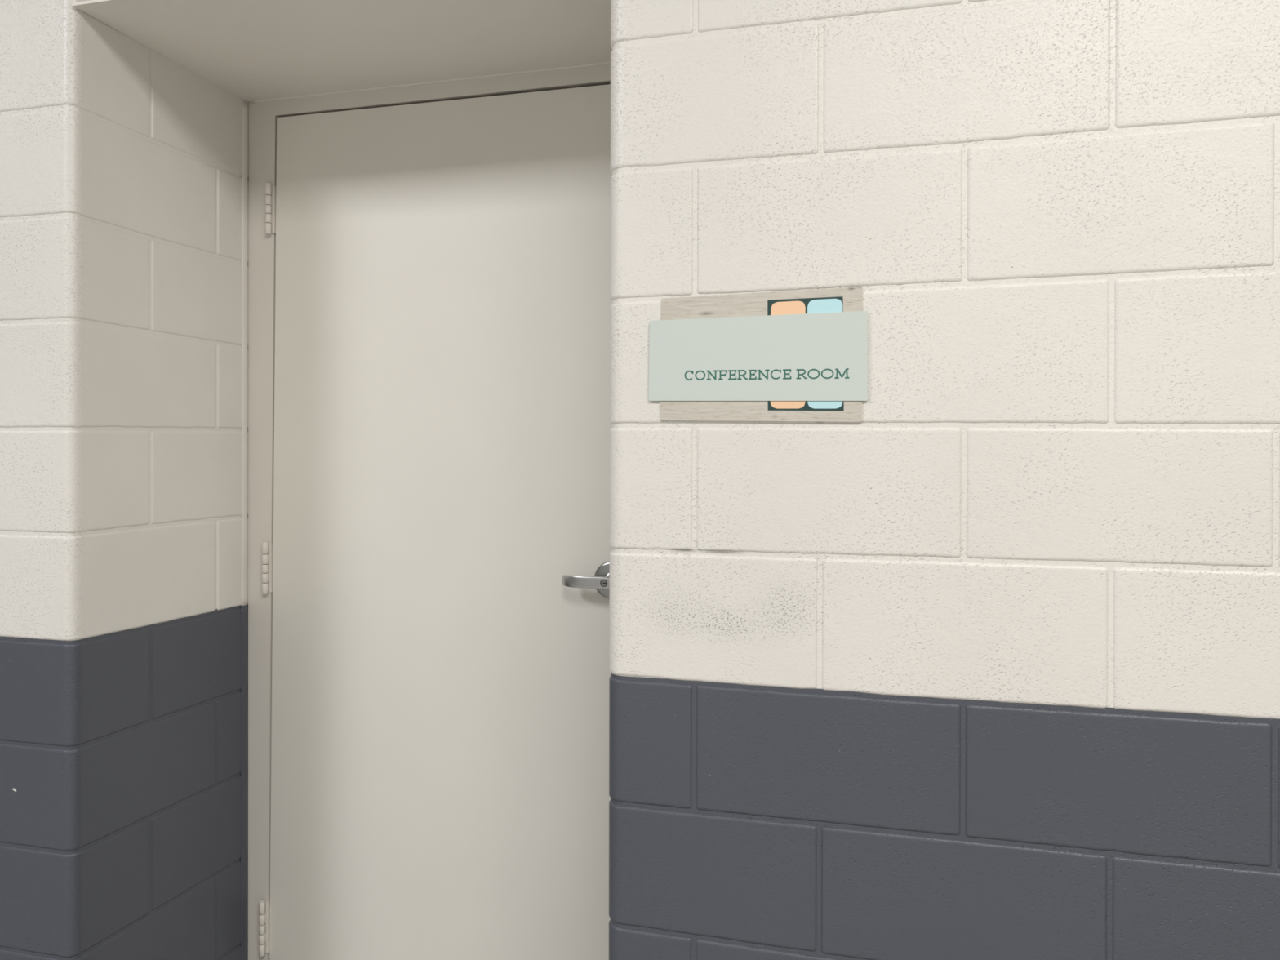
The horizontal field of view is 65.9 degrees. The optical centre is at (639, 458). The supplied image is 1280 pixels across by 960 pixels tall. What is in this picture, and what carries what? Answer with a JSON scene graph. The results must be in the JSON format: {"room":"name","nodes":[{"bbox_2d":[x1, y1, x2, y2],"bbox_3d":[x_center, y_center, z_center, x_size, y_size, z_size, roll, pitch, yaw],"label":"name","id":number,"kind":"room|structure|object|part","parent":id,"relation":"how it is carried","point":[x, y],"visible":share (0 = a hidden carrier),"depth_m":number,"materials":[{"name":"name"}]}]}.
{"room":"corridor","nodes":[
{"label":"corridor","id":0,"kind":"room"},
{"bbox_2d":[0,0,1279,959],"bbox_3d":[0.026,-0.357,1.960,12.200,3.450,0.750,0,0,16],"label":"wall","id":1,"kind":"structure","parent":0,"point":[984,664],"depth_m":1.51,"materials":[{"name":"brick"}]},
{"bbox_2d":[240,61,610,959],"bbox_3d":[-0.421,0.254,2.279,1.067,2.223,0.144,0,0,16],"label":"door frame","id":2,"kind":"structure","parent":1,"relation":"attached to","point":[259,168],"depth_m":2.36,"materials":[{"name":"paint"}]},
{"bbox_2d":[258,84,612,959],"bbox_3d":[-0.454,0.274,2.230,0.936,2.168,0.105,0,0,16],"label":"door","id":3,"kind":"structure","parent":1,"relation":"in","point":[437,574],"depth_m":2.24,"materials":[{"name":"paint"}]},
{"bbox_3d":[-0.060,0.262,2.123,0.081,0.081,0.014,0,0,16],"label":"lever handle","id":4,"kind":"part","parent":3,"relation":"part of","materials":[{"name":"silver metal"}]},
{"bbox_2d":[648,286,867,422],"bbox_3d":[0.178,-0.157,1.526,0.340,0.203,0.006,0,0,16],"label":"room sign","id":5,"kind":"object","parent":1,"relation":"attached to","point":[790,355],"visible":1,"depth_m":1.52,"materials":[{"name":"plastic"}]},
{"bbox_3d":[0.178,-0.154,1.524,0.340,0.134,0.002,0,0,16],"label":"sign panel","id":6,"kind":"part","parent":5,"relation":"part of","materials":[{"name":"green"}]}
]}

